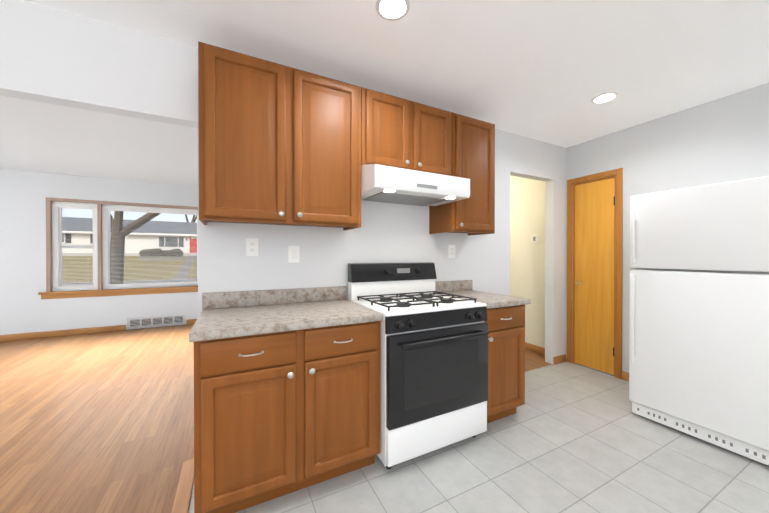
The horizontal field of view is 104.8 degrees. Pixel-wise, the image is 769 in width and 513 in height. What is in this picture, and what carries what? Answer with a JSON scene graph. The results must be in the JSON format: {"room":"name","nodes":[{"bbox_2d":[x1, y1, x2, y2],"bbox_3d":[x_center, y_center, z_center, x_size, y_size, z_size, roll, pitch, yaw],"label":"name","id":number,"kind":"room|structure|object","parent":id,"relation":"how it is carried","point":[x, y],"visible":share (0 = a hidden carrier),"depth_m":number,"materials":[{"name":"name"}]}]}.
{"room":"kitchen","nodes":[
{"label":"kitchen","id":0,"kind":"room"},
{"bbox_2d":[0,168,197,334],"bbox_3d":[-3.697,-0.037,5.357,8.893,2.500,0.200,0,0,-27],"label":"wall","id":1,"kind":"structure","parent":0,"point":[25,307],"depth_m":4.51,"materials":[{"name":"white paint"}]},
{"bbox_2d":[0,325,125,340],"bbox_3d":[-5.897,1.178,4.119,3.580,0.085,0.013,0,0,-27],"label":"baseboard","id":2,"kind":"structure","parent":1,"relation":"attached to","point":[118,327],"depth_m":4.57,"materials":[{"name":"brown wood"}]},
{"bbox_2d":[38,197,197,298],"bbox_3d":[-4.002,-0.137,5.156,2.780,1.548,0.210,0,0,-27],"label":"window","id":3,"kind":"structure","parent":1,"relation":"in","point":[57,247],"depth_m":4.80,"materials":[{"name":"white plastic"}]},
{"bbox_2d":[58,206,93,286],"bbox_3d":[-4.900,-0.165,4.708,0.404,1.260,0.037,0,0,-27],"label":"window blind","id":4,"kind":"object","parent":3,"relation":"attached to","point":[69,207],"visible":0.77,"depth_m":4.71,"materials":[{"name":"white"}]},
{"bbox_2d":[108,209,196,284],"bbox_3d":[-4.008,-0.168,5.164,1.238,1.260,0.037,0,0,-27],"label":"window blind","id":5,"kind":"object","parent":3,"relation":"attached to","point":[166,213],"visible":0.88,"depth_m":5.14,"materials":[{"name":"white"}]},
{"bbox_2d":[127,314,185,328],"bbox_3d":[-3.929,1.111,5.122,0.820,0.183,0.019,0,0,-27],"label":"air vent","id":6,"kind":"object","parent":1,"relation":"in","point":[152,321],"visible":1,"depth_m":5.11,"materials":[{"name":"silver metal"}]},
{"bbox_2d":[186,319,196,323],"bbox_3d":[-3.000,1.169,5.600,1.250,0.085,0.013,0,0,-27],"label":"baseboard","id":7,"kind":"structure","parent":1,"relation":"attached to","point":[191,321],"depth_m":5.35,"materials":[{"name":"brown wood"}]},
{"bbox_2d":[0,0,197,127],"bbox_3d":[-3.387,-1.036,0.699,5.008,0.450,0.100,0,0,-27],"label":"header beam","id":8,"kind":"structure","parent":0,"point":[53,56],"depth_m":1.58,"materials":[{"name":"white paint"}]},
{"bbox_2d":[0,324,613,512],"bbox_3d":[-0.595,1.260,2.271,11.600,0.060,8.533,0,0,-27],"label":"floor","id":9,"kind":"structure","parent":0,"point":[100,422],"depth_m":2.24,"materials":[{"name":"brown wood"}]},
{"bbox_2d":[171,459,193,512],"bbox_3d":[-0.261,1.238,0.008,0.074,0.009,4.000,0,0,-27],"label":"trim","id":10,"kind":"structure","parent":9,"relation":"on","point":[182,501],"depth_m":1.56,"materials":[{"name":"brown wood"}]},
{"bbox_2d":[197,48,565,363],"bbox_3d":[0.474,-0.022,2.680,3.665,2.500,0.100,0,0,-27],"label":"wall","id":11,"kind":"structure","parent":0,"point":[390,233],"depth_m":2.48,"materials":[{"name":"white paint"}]},
{"bbox_2d":[246,238,258,255],"bbox_3d":[-0.864,-0.064,1.935,0.075,0.118,0.008,0,0,-27],"label":"outlet","id":12,"kind":"object","parent":11,"relation":"attached to","point":[252,246],"visible":1,"depth_m":1.93,"materials":[{"name":"white plastic"}]},
{"bbox_2d":[198,41,360,230],"bbox_3d":[-0.617,-0.658,1.856,0.912,0.924,0.358,0,0,-27],"label":"upper cabinet","id":13,"kind":"object","parent":11,"relation":"attached to","point":[279,144],"visible":1,"depth_m":1.70,"materials":[{"name":"brown wood"}]},
{"bbox_2d":[288,246,299,262],"bbox_3d":[-0.628,-0.019,2.055,0.075,0.118,0.010,0,0,-27],"label":"light switch","id":14,"kind":"object","parent":11,"relation":"attached to","point":[293,254],"visible":1,"depth_m":2.05,"materials":[{"name":"white plastic"}]},
{"bbox_2d":[361,87,451,175],"bbox_3d":[0.130,-0.866,2.237,0.758,0.512,0.358,0,0,-27],"label":"upper cabinet","id":15,"kind":"object","parent":11,"relation":"attached to","point":[397,132],"visible":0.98,"depth_m":2.08,"materials":[{"name":"brown wood"}]},
{"bbox_2d":[361,164,469,205],"bbox_3d":[0.164,-0.513,2.172,0.754,0.185,0.508,0,0,-27],"label":"range hood","id":16,"kind":"object","parent":15,"relation":"attached to","point":[385,184],"visible":1,"depth_m":1.96,"materials":[{"name":"white metal"}]},
{"bbox_2d":[449,245,454,257],"bbox_3d":[0.614,-0.050,2.690,0.075,0.118,0.008,0,0,-27],"label":"outlet","id":17,"kind":"object","parent":11,"relation":"attached to","point":[451,251],"visible":1,"depth_m":2.69,"materials":[{"name":"white plastic"}]},
{"bbox_2d":[429,112,494,235],"bbox_3d":[0.674,-0.661,2.517,0.457,0.924,0.358,0,0,-27],"label":"upper cabinet","id":18,"kind":"object","parent":11,"relation":"attached to","point":[473,150],"visible":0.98,"depth_m":2.39,"materials":[{"name":"brown wood"}]},
{"bbox_2d":[0,0,768,185],"bbox_3d":[-0.595,-1.300,2.257,11.600,0.060,8.533,0,0,-27],"label":"ceiling","id":19,"kind":"structure","parent":0,"point":[547,71],"depth_m":1.90,"materials":[{"name":"white paint"}]},
{"bbox_2d":[375,0,409,20],"bbox_3d":[0.041,-1.262,1.497,0.176,0.009,0.176,0,0,-27],"label":"recessed light","id":20,"kind":"object","parent":19,"relation":"in","point":[391,10],"visible":1,"depth_m":1.50,"materials":[{"name":"white"}]},
{"bbox_2d":[591,92,617,103],"bbox_3d":[1.755,-1.267,2.362,0.176,0.009,0.176,0,0,-27],"label":"recessed light","id":21,"kind":"object","parent":19,"relation":"in","point":[604,97],"visible":1,"depth_m":2.35,"materials":[{"name":"white"}]},
{"bbox_2d":[189,362,768,512],"bbox_3d":[1.427,1.268,0.815,3.673,0.060,4.100,0,0,-27],"label":"floor","id":22,"kind":"structure","parent":0,"point":[567,437],"depth_m":1.70,"materials":[{"name":"white tile"}]},
{"bbox_2d":[189,286,382,512],"bbox_3d":[-0.555,0.727,1.732,0.922,1.012,0.650,0,0,-27],"label":"base cabinet","id":23,"kind":"object","parent":22,"relation":"on","point":[286,391],"visible":1,"depth_m":1.47,"materials":[{"name":"brown wood"}]},
{"bbox_2d":[348,262,488,468],"bbox_3d":[0.222,0.640,2.065,0.758,1.182,0.711,0,0,-27],"label":"gas range","id":24,"kind":"object","parent":22,"relation":"on","point":[433,370],"visible":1,"depth_m":1.81,"materials":[{"name":"white metal"}]},
{"bbox_2d":[435,280,530,422],"bbox_3d":[0.752,0.723,2.400,0.482,1.012,0.650,0,0,-27],"label":"base cabinet","id":25,"kind":"object","parent":22,"relation":"on","point":[506,352],"visible":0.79,"depth_m":2.16,"materials":[{"name":"brown wood"}]},
{"bbox_2d":[629,176,768,465],"bbox_3d":[2.397,0.364,2.051,0.755,1.695,0.895,0,0,-27],"label":"refrigerator","id":26,"kind":"object","parent":22,"relation":"on","point":[699,323],"visible":1,"depth_m":1.93,"materials":[{"name":"white metal"}]},
{"bbox_2d":[510,83,768,372],"bbox_3d":[2.408,-0.024,3.051,0.124,2.500,7.200,0,0,-27],"label":"wall","id":27,"kind":"structure","parent":0,"point":[723,139],"depth_m":2.79,"materials":[{"name":"white paint"}]},
{"bbox_2d":[531,234,537,242],"bbox_3d":[1.937,-0.233,3.820,0.012,0.110,0.100,0,0,-27],"label":"light switch","id":28,"kind":"object","parent":27,"relation":"attached to","point":[534,238],"visible":1,"depth_m":3.81,"materials":[{"name":"white plastic"}]},
{"bbox_2d":[525,342,558,359],"bbox_3d":[1.504,1.175,4.673,0.013,0.085,2.500,0,0,-27],"label":"baseboard","id":29,"kind":"structure","parent":27,"relation":"attached to","point":[556,359],"depth_m":3.79,"materials":[{"name":"brown wood"}]},
{"bbox_2d":[574,178,614,374],"bbox_3d":[2.253,0.200,3.201,0.104,2.027,0.402,0,0,-27],"label":"pantry door","id":30,"kind":"structure","parent":27,"relation":"in","point":[594,282],"depth_m":3.20,"materials":[{"name":"brown wood"}]},
{"bbox_2d":[566,168,622,378],"bbox_3d":[2.308,0.166,3.234,0.136,2.118,0.551,0,0,-27],"label":"door frame","id":31,"kind":"structure","parent":27,"relation":"attached to","point":[618,228],"depth_m":3.03,"materials":[{"name":"brown wood"}]},
{"bbox_2d":[622,371,628,380],"bbox_3d":[2.776,1.188,2.196,0.013,0.085,1.730,0,0,-27],"label":"baseboard","id":32,"kind":"structure","parent":27,"relation":"attached to","point":[625,375],"depth_m":2.94,"materials":[{"name":"brown wood"}]},
{"label":"outside","id":33,"kind":"structure","parent":0,"visible":0},
{"bbox_2d":[62,256,196,283],"bbox_3d":[-15.030,1.009,28.958,140.000,2.450,129.000,0,0,-27],"label":"ground","id":34,"kind":"structure","parent":33,"point":[150,272],"depth_m":27.58,"materials":[{"name":"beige plant"}]},
{"bbox_2d":[62,217,196,256],"bbox_3d":[-27.416,-2.212,37.347,24.700,4.600,9.850,0,0,-27],"label":"house","id":35,"kind":"structure","parent":34,"relation":"on","point":[78,238],"depth_m":33.59,"materials":[{"name":"white"}]},
{"bbox_2d":[110,211,160,283],"bbox_3d":[-7.804,-2.425,9.414,9.257,8.690,4.851,0,0,-27],"label":"tree","id":36,"kind":"object","parent":34,"relation":"on","point":[119,241],"depth_m":9.22,"materials":[{"name":"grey plant"}]},
{"bbox_2d":[139,248,182,255],"bbox_3d":[-21.633,-0.411,34.484,10.922,1.233,1.271,0,0,-27],"label":"bushes","id":37,"kind":"object","parent":34,"relation":"on","point":[173,251],"depth_m":32.53,"materials":[{"name":"grey plant"}]},
{"bbox_2d":[185,215,196,222],"bbox_3d":[-26.524,-6.386,47.592,10.303,12.560,6.634,0,0,-27],"label":"tree","id":38,"kind":"object","parent":34,"relation":"on","point":[194,218],"depth_m":46.31,"materials":[{"name":"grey plant"}]}
]}

